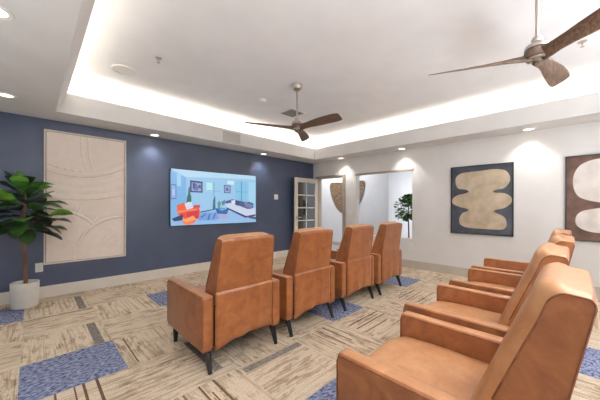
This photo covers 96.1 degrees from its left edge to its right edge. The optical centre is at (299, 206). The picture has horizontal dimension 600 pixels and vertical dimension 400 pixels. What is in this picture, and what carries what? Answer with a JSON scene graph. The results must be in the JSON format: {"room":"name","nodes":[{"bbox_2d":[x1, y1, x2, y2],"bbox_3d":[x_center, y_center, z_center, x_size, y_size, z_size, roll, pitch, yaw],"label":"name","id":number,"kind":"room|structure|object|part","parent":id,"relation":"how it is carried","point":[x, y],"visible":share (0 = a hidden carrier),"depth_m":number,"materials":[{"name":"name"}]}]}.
{"room":"home theater room","nodes":[
{"label":"home theater room","id":0,"kind":"room"},
{"bbox_2d":[0,111,312,292],"bbox_3d":[-2.492,-0.307,4.734,7.922,3.100,0.120,0,0,-45],"label":"wall","id":1,"kind":"structure","parent":0,"point":[151,243],"depth_m":4.56,"materials":[{"name":"blue paint"}]},
{"bbox_2d":[35,263,42,272],"bbox_3d":[-3.514,0.821,3.632,0.078,0.122,0.011,0,0,-45],"label":"outlet","id":2,"kind":"object","parent":1,"relation":"attached to","point":[38,266],"visible":1,"depth_m":3.63,"materials":[{"name":"white plastic"}]},
{"bbox_2d":[44,129,125,264],"bbox_3d":[-3.128,-0.131,3.982,0.950,1.835,0.052,0,0,-45],"label":"relief panel","id":3,"kind":"object","parent":1,"relation":"attached to","point":[87,172],"visible":0.95,"depth_m":3.95,"materials":[{"name":"beige paint"}]},
{"bbox_2d":[0,250,288,304],"bbox_3d":[-2.454,1.165,4.680,7.906,0.157,0.016,0,0,-45],"label":"baseboard","id":4,"kind":"structure","parent":1,"relation":"attached to","point":[85,285],"depth_m":4.23,"materials":[{"name":"paint"}]},
{"bbox_2d":[170,168,255,226],"bbox_3d":[-1.657,-0.167,5.430,1.836,1.040,0.062,0,0,-45],"label":"television","id":5,"kind":"object","parent":1,"relation":"attached to","point":[197,197],"visible":1,"depth_m":5.29,"materials":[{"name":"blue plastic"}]},
{"bbox_2d":[0,245,599,399],"bbox_3d":[0.903,1.302,4.840,12.900,0.101,10.400,0,0,-45],"label":"floor","id":6,"kind":"structure","parent":0,"point":[117,342],"depth_m":2.37,"materials":[{"name":"carpet"}]},
{"bbox_2d":[0,170,72,309],"bbox_3d":[-3.317,0.396,3.290,0.838,1.690,0.628,0,0,-45],"label":"potted plant","id":7,"kind":"object","parent":6,"relation":"on","point":[24,294],"visible":1,"depth_m":3.28,"materials":[{"name":"green plant"}]},
{"bbox_3d":[-3.422,1.088,3.355,0.264,0.305,0.264,0,0,-45],"label":"pot","id":8,"kind":"part","parent":7,"relation":"part of","materials":[{"name":"white ceramic"}]},
{"bbox_2d":[167,232,279,374],"bbox_3d":[-0.691,0.738,2.482,0.744,1.033,0.810,0,0,-45],"label":"recliner chair","id":9,"kind":"object","parent":6,"relation":"on","point":[240,296],"visible":1,"depth_m":2.17,"materials":[{"name":"brown leather"}]},
{"bbox_3d":[-1.144,1.160,2.487,0.056,0.177,0.065,0,0,-45],"label":"leg","id":10,"kind":"part","parent":9,"relation":"part of","materials":[{"name":"black wood"}]},
{"bbox_3d":[-0.943,0.879,2.269,0.086,0.416,0.735,0,0,-45],"label":"arm","id":11,"kind":"part","parent":9,"relation":"part of","materials":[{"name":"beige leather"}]},
{"bbox_3d":[-0.734,0.858,2.526,0.566,0.179,0.687,0,0,-45],"label":"seat","id":12,"kind":"part","parent":9,"relation":"part of","materials":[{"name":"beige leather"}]},
{"bbox_3d":[-0.696,1.160,2.035,0.056,0.188,0.109,0,0,-45],"label":"leg","id":13,"kind":"part","parent":9,"relation":"part of","materials":[{"name":"black wood"}]},
{"bbox_3d":[-0.700,0.881,2.492,0.570,0.385,0.650,0,0,-45],"label":"frame","id":14,"kind":"part","parent":9,"relation":"part of","materials":[{"name":"brown leather"}]},
{"bbox_3d":[-0.514,0.512,2.304,0.544,0.581,0.308,0,0,-45],"label":"backrest","id":15,"kind":"part","parent":9,"relation":"part of","materials":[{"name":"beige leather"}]},
{"bbox_3d":[-0.244,1.161,2.483,0.056,0.188,0.109,0,0,-45],"label":"leg","id":16,"kind":"part","parent":9,"relation":"part of","materials":[{"name":"black wood"}]},
{"bbox_3d":[-0.475,0.881,2.732,0.086,0.416,0.735,0,0,-45],"label":"arm","id":17,"kind":"part","parent":9,"relation":"part of","materials":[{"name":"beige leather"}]},
{"bbox_2d":[272,227,334,336],"bbox_3d":[-0.103,0.739,3.064,0.744,1.033,0.810,0,0,-45],"label":"recliner chair","id":18,"kind":"object","parent":6,"relation":"on","point":[307,277],"visible":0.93,"depth_m":2.73,"materials":[{"name":"brown leather"}]},
{"bbox_3d":[-0.147,0.860,3.108,0.566,0.179,0.687,0,0,-45],"label":"seat","id":19,"kind":"part","parent":18,"relation":"part of","materials":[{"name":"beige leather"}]},
{"bbox_3d":[-0.355,0.881,2.851,0.086,0.416,0.735,0,0,-45],"label":"arm","id":20,"kind":"part","parent":18,"relation":"part of","materials":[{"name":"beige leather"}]},
{"bbox_3d":[-0.109,1.161,2.617,0.056,0.188,0.109,0,0,-45],"label":"leg","id":21,"kind":"part","parent":18,"relation":"part of","materials":[{"name":"black wood"}]},
{"bbox_3d":[-0.113,0.882,3.074,0.570,0.385,0.650,0,0,-45],"label":"frame","id":22,"kind":"part","parent":18,"relation":"part of","materials":[{"name":"brown leather"}]},
{"bbox_3d":[0.074,0.514,2.886,0.544,0.581,0.308,0,0,-45],"label":"backrest","id":23,"kind":"part","parent":18,"relation":"part of","materials":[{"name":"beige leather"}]},
{"bbox_3d":[0.343,1.163,3.065,0.056,0.188,0.109,0,0,-45],"label":"leg","id":24,"kind":"part","parent":18,"relation":"part of","materials":[{"name":"black wood"}]},
{"bbox_3d":[0.112,0.882,3.314,0.086,0.416,0.735,0,0,-45],"label":"arm","id":25,"kind":"part","parent":18,"relation":"part of","materials":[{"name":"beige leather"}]},
{"bbox_2d":[330,224,373,311],"bbox_3d":[0.521,0.741,3.699,0.744,1.033,0.810,0,0,-45],"label":"recliner chair","id":26,"kind":"object","parent":6,"relation":"on","point":[353,263],"visible":0.8,"depth_m":3.35,"materials":[{"name":"brown leather"}]},
{"bbox_3d":[0.269,0.883,3.486,0.086,0.416,0.735,0,0,-45],"label":"arm","id":27,"kind":"part","parent":26,"relation":"part of","materials":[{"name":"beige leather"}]},
{"bbox_3d":[0.515,1.163,3.252,0.056,0.188,0.109,0,0,-45],"label":"leg","id":28,"kind":"part","parent":26,"relation":"part of","materials":[{"name":"black wood"}]},
{"bbox_3d":[0.736,0.884,3.949,0.086,0.416,0.735,0,0,-45],"label":"arm","id":29,"kind":"part","parent":26,"relation":"part of","materials":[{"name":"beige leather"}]},
{"bbox_3d":[0.698,0.516,3.521,0.544,0.581,0.308,0,0,-45],"label":"backrest","id":30,"kind":"part","parent":26,"relation":"part of","materials":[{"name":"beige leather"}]},
{"bbox_3d":[0.511,0.884,3.709,0.570,0.385,0.650,0,0,-45],"label":"frame","id":31,"kind":"part","parent":26,"relation":"part of","materials":[{"name":"brown leather"}]},
{"bbox_3d":[0.967,1.164,3.700,0.056,0.188,0.109,0,0,-45],"label":"leg","id":32,"kind":"part","parent":26,"relation":"part of","materials":[{"name":"black wood"}]},
{"bbox_2d":[337,221,401,295],"bbox_3d":[1.118,0.743,4.283,0.744,1.033,0.810,0,0,-45],"label":"recliner chair","id":33,"kind":"object","parent":6,"relation":"on","point":[386,252],"visible":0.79,"depth_m":3.93,"materials":[{"name":"brown leather"}]},
{"bbox_3d":[0.866,0.884,4.069,0.086,0.416,0.735,0,0,-45],"label":"arm","id":34,"kind":"part","parent":33,"relation":"part of","materials":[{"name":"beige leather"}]},
{"bbox_3d":[1.112,1.165,3.836,0.056,0.188,0.109,0,0,-45],"label":"leg","id":35,"kind":"part","parent":33,"relation":"part of","materials":[{"name":"black wood"}]},
{"bbox_3d":[1.295,0.517,4.105,0.544,0.581,0.308,0,0,-45],"label":"backrest","id":36,"kind":"part","parent":33,"relation":"part of","materials":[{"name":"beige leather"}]},
{"bbox_3d":[1.564,1.166,4.283,0.056,0.188,0.109,0,0,-45],"label":"leg","id":37,"kind":"part","parent":33,"relation":"part of","materials":[{"name":"black wood"}]},
{"bbox_3d":[1.333,0.886,4.532,0.086,0.416,0.735,0,0,-45],"label":"arm","id":38,"kind":"part","parent":33,"relation":"part of","materials":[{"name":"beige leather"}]},
{"bbox_2d":[393,193,411,237],"bbox_3d":[2.674,0.469,6.568,0.808,1.576,0.800,0,0,28],"label":"potted tree","id":39,"kind":"object","parent":6,"relation":"on","point":[408,202],"visible":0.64,"depth_m":6.49,"materials":[{"name":"green plant"}]},
{"bbox_2d":[336,262,597,399],"bbox_3d":[0.715,0.743,1.222,0.744,1.030,0.831,0,0,-45],"label":"recliner chair","id":40,"kind":"object","parent":6,"relation":"on","point":[540,356],"visible":1,"depth_m":0.98,"materials":[{"name":"brown leather"}]},
{"bbox_3d":[0.456,0.883,1.016,0.086,0.416,0.735,0,0,-45],"label":"arm","id":41,"kind":"part","parent":40,"relation":"part of","materials":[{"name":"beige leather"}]},
{"bbox_3d":[0.664,0.862,1.274,0.566,0.179,0.687,0,0,-45],"label":"seat","id":42,"kind":"part","parent":40,"relation":"part of","materials":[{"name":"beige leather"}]},
{"bbox_3d":[0.923,0.884,1.480,0.086,0.416,0.735,0,0,-45],"label":"arm","id":43,"kind":"part","parent":40,"relation":"part of","materials":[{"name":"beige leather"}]},
{"bbox_3d":[0.892,0.516,1.044,0.544,0.581,0.308,0,3,-45],"label":"backrest","id":44,"kind":"part","parent":40,"relation":"part of","materials":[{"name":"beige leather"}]},
{"bbox_2d":[403,242,569,337],"bbox_3d":[1.268,0.744,1.858,0.744,1.030,0.831,0,0,-45],"label":"recliner chair","id":45,"kind":"object","parent":6,"relation":"on","point":[487,312],"visible":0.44,"depth_m":1.72,"materials":[{"name":"brown leather"}]},
{"bbox_3d":[1.009,0.885,1.652,0.086,0.416,0.735,0,0,-45],"label":"arm","id":46,"kind":"part","parent":45,"relation":"part of","materials":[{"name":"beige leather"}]},
{"bbox_3d":[1.218,0.864,1.909,0.566,0.179,0.687,0,0,-45],"label":"seat","id":47,"kind":"part","parent":45,"relation":"part of","materials":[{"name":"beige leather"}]},
{"bbox_3d":[1.476,0.886,2.115,0.086,0.416,0.735,0,0,-45],"label":"arm","id":48,"kind":"part","parent":45,"relation":"part of","materials":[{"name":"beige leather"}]},
{"bbox_3d":[1.445,0.517,1.680,0.544,0.581,0.308,0,3,-45],"label":"backrest","id":49,"kind":"part","parent":45,"relation":"part of","materials":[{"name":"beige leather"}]},
{"bbox_2d":[449,233,574,295],"bbox_3d":[1.923,0.746,2.469,0.744,1.030,0.831,0,0,-45],"label":"recliner chair","id":50,"kind":"object","parent":6,"relation":"on","point":[503,283],"visible":0.27,"depth_m":2.50,"materials":[{"name":"brown leather"}]},
{"bbox_3d":[1.663,0.886,2.263,0.086,0.416,0.735,0,0,-45],"label":"arm","id":51,"kind":"part","parent":50,"relation":"part of","materials":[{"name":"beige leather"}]},
{"bbox_3d":[1.872,0.865,2.520,0.566,0.179,0.687,0,0,-45],"label":"seat","id":52,"kind":"part","parent":50,"relation":"part of","materials":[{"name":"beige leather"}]},
{"bbox_3d":[2.131,0.888,2.726,0.086,0.416,0.735,0,0,-45],"label":"arm","id":53,"kind":"part","parent":50,"relation":"part of","materials":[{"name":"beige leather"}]},
{"bbox_3d":[2.099,0.519,2.291,0.544,0.581,0.308,0,3,-45],"label":"backrest","id":54,"kind":"part","parent":50,"relation":"part of","materials":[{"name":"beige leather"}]},
{"bbox_2d":[471,228,571,274],"bbox_3d":[2.507,0.748,3.073,0.744,1.030,0.831,0,0,-45],"label":"recliner chair","id":55,"kind":"object","parent":6,"relation":"on","point":[500,265],"visible":0.25,"depth_m":3.29,"materials":[{"name":"brown leather"}]},
{"bbox_3d":[2.247,0.888,2.867,0.086,0.416,0.735,0,0,-45],"label":"arm","id":56,"kind":"part","parent":55,"relation":"part of","materials":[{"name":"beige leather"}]},
{"bbox_3d":[2.715,0.889,3.330,0.086,0.416,0.735,0,0,-45],"label":"arm","id":57,"kind":"part","parent":55,"relation":"part of","materials":[{"name":"orange leather"}]},
{"bbox_3d":[2.683,0.521,2.895,0.544,0.581,0.308,0,3,-45],"label":"backrest","id":58,"kind":"part","parent":55,"relation":"part of","materials":[{"name":"orange leather"}]},
{"bbox_2d":[0,0,599,163],"bbox_3d":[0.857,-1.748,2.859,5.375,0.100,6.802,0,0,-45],"label":"ceiling","id":59,"kind":"structure","parent":0,"point":[370,63],"depth_m":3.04,"materials":[{"name":"paint"}]},
{"bbox_2d":[0,6,14,20],"bbox_3d":[-1.856,-1.188,1.635,0.172,0.008,0.172,0,0,-45],"label":"recessed light","id":60,"kind":"object","parent":59,"relation":"in","point":[5,14],"visible":1,"depth_m":1.67,"materials":[{"name":"white"}]},
{"bbox_2d":[0,92,16,98],"bbox_3d":[-3.151,-1.191,2.885,0.172,0.008,0.172,0,0,-45],"label":"recessed light","id":61,"kind":"object","parent":59,"relation":"in","point":[2,94],"visible":1,"depth_m":2.89,"materials":[{"name":"white"}]},
{"bbox_2d":[111,64,136,75],"bbox_3d":[-2.189,-1.699,3.365,0.276,0.014,0.276,0,0,-45],"label":"ceiling speaker","id":62,"kind":"object","parent":59,"relation":"attached to","point":[125,70],"visible":1,"depth_m":3.37,"materials":[{"name":"white paint"}]},
{"bbox_2d":[113,66,135,74],"bbox_3d":[-2.189,-1.703,3.365,0.233,0.004,0.233,0,0,-4],"label":"grille","id":63,"kind":"object","parent":62,"relation":"attached to","point":[123,70],"depth_m":3.37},
{"bbox_2d":[223,130,240,143],"bbox_3d":[-1.293,-1.315,5.130,0.370,0.196,0.010,0,0,-45],"label":"ceiling vent","id":64,"kind":"object","parent":59,"relation":"in","point":[231,137],"visible":1,"depth_m":5.12,"materials":[{"name":"metal"}]},
{"bbox_2d":[278,108,305,117],"bbox_3d":[-0.142,-1.694,4.894,0.370,0.012,0.370,0,0,-45],"label":"ceiling vent","id":65,"kind":"object","parent":59,"relation":"in","point":[291,112],"visible":0.98,"depth_m":4.89,"materials":[{"name":"white plastic"}]},
{"bbox_2d":[245,82,341,141],"bbox_3d":[0.042,-1.379,3.654,1.284,0.641,1.158,0,0,-45],"label":"ceiling fan","id":66,"kind":"object","parent":59,"relation":"hanging from","point":[297,126],"visible":1,"depth_m":3.68,"materials":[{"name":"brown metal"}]},
{"bbox_3d":[-0.402,-1.099,3.662,0.692,0.078,0.130,0,0,-20],"label":"blade","id":67,"kind":"part","parent":66,"relation":"part of","materials":[{"name":"brown wood"}]},
{"bbox_3d":[0.044,-1.098,4.133,0.130,0.078,0.692,0,0,10],"label":"blade","id":68,"kind":"part","parent":66,"relation":"part of","materials":[{"name":"brown wood"}]},
{"bbox_3d":[0.229,-1.097,3.512,0.692,0.078,0.130,0,0,40],"label":"blade","id":69,"kind":"part","parent":66,"relation":"part of","materials":[{"name":"brown wood"}]},
{"bbox_2d":[430,0,599,86],"bbox_3d":[1.777,-1.375,2.082,1.203,0.641,1.272,0,0,-45],"label":"ceiling fan","id":70,"kind":"object","parent":59,"relation":"hanging from","point":[539,52],"visible":1,"depth_m":1.94,"materials":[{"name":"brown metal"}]},
{"bbox_3d":[1.392,-1.094,2.130,0.692,0.078,0.130,0,0,22],"label":"blade","id":71,"kind":"part","parent":70,"relation":"part of","materials":[{"name":"brown wood"}]},
{"bbox_3d":[2.039,-1.093,2.176,0.692,0.078,0.130,0,0,-38],"label":"blade","id":72,"kind":"part","parent":70,"relation":"part of","materials":[{"name":"brown wood"}]},
{"bbox_3d":[1.756,-1.093,1.593,0.130,0.078,0.692,0,0,-8],"label":"blade","id":73,"kind":"part","parent":70,"relation":"part of","materials":[{"name":"brown wood"}]},
{"bbox_2d":[521,128,535,130],"bbox_3d":[3.473,-1.173,4.099,0.172,0.008,0.172,0,0,-45],"label":"recessed light","id":74,"kind":"object","parent":59,"relation":"in","point":[525,129],"visible":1,"depth_m":4.11,"materials":[{"name":"white"}]},
{"bbox_2d":[577,40,586,47],"bbox_3d":[2.895,-1.665,2.765,0.072,0.055,0.072,0,0,-45],"label":"sprinkler","id":75,"kind":"object","parent":59,"relation":"attached to","point":[581,42],"visible":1,"depth_m":2.76,"materials":[{"name":"silver metal"}]},
{"bbox_2d":[321,171,411,241],"bbox_3d":[2.141,-0.194,10.271,3.500,2.900,4.420,0,0,-45],"label":"wall","id":76,"kind":"structure","parent":0,"point":[381,191],"depth_m":7.96,"materials":[{"name":"paint"}]},
{"bbox_2d":[332,241,340,245],"bbox_3d":[0.889,1.192,9.034,0.016,0.120,4.420,0,0,-45],"label":"baseboard","id":77,"kind":"structure","parent":76,"relation":"attached to","point":[333,242],"depth_m":8.76,"materials":[{"name":"beige paint"}]},
{"bbox_2d":[330,181,364,212],"bbox_3d":[1.456,-0.274,8.452,0.036,1.019,1.334,0,0,-45],"label":"wall art","id":78,"kind":"object","parent":76,"relation":"attached to","point":[335,188],"depth_m":8.64},
{"bbox_2d":[313,121,599,286],"bbox_3d":[2.993,-0.292,4.919,0.130,3.100,7.577,0,0,-45],"label":"wall","id":79,"kind":"structure","parent":0,"point":[538,156],"depth_m":4.58,"materials":[{"name":"white paint"}]},
{"bbox_2d":[294,177,317,230],"bbox_3d":[0.167,0.250,7.056,0.826,1.980,0.160,0,0,-42],"label":"door","id":80,"kind":"structure","parent":79,"relation":"in","point":[305,189],"depth_m":7.04,"materials":[{"name":"paint"}]},
{"bbox_3d":[0.163,0.193,7.053,0.605,1.635,0.006,0,0,-42],"label":"pane","id":81,"kind":"part","parent":80,"relation":"part of","materials":[{"name":"clear glass"}]},
{"bbox_2d":[315,174,345,236],"bbox_3d":[0.824,0.219,7.092,0.150,2.067,0.996,0,0,-45],"label":"trim","id":82,"kind":"structure","parent":79,"relation":"attached to","point":[343,176],"depth_m":6.93,"materials":[{"name":"beige paint"}]},
{"bbox_2d":[355,168,413,239],"bbox_3d":[1.862,-0.053,6.048,0.126,1.467,1.412,0,0,-45],"label":"window","id":83,"kind":"structure","parent":79,"relation":"in","point":[410,169],"depth_m":6.16,"materials":[{"name":"white paint"}]},
{"bbox_3d":[1.839,-0.765,6.023,0.056,0.044,1.412,0,0,-45],"label":"head trim","id":84,"kind":"part","parent":83,"relation":"part of","materials":[{"name":"beige paint"}]},
{"bbox_2d":[451,162,513,236],"bbox_3d":[3.122,-0.119,4.670,0.035,1.204,0.914,0,0,-45],"label":"framed print","id":85,"kind":"object","parent":79,"relation":"attached to","point":[482,196],"visible":1,"depth_m":4.63,"materials":[{"name":"black wood"}]},
{"bbox_2d":[402,259,599,298],"bbox_3d":[2.985,1.180,4.819,0.016,0.157,7.441,0,0,-45],"label":"baseboard","id":86,"kind":"structure","parent":79,"relation":"attached to","point":[459,271],"depth_m":5.14,"materials":[{"name":"beige paint"}]},
{"bbox_2d":[565,154,599,241],"bbox_3d":[4.182,-0.119,3.600,0.035,1.210,0.914,0,0,-45],"label":"framed print","id":87,"kind":"object","parent":79,"relation":"attached to","point":[582,172],"visible":0.91,"depth_m":3.79,"materials":[{"name":"black wood"}]}
]}

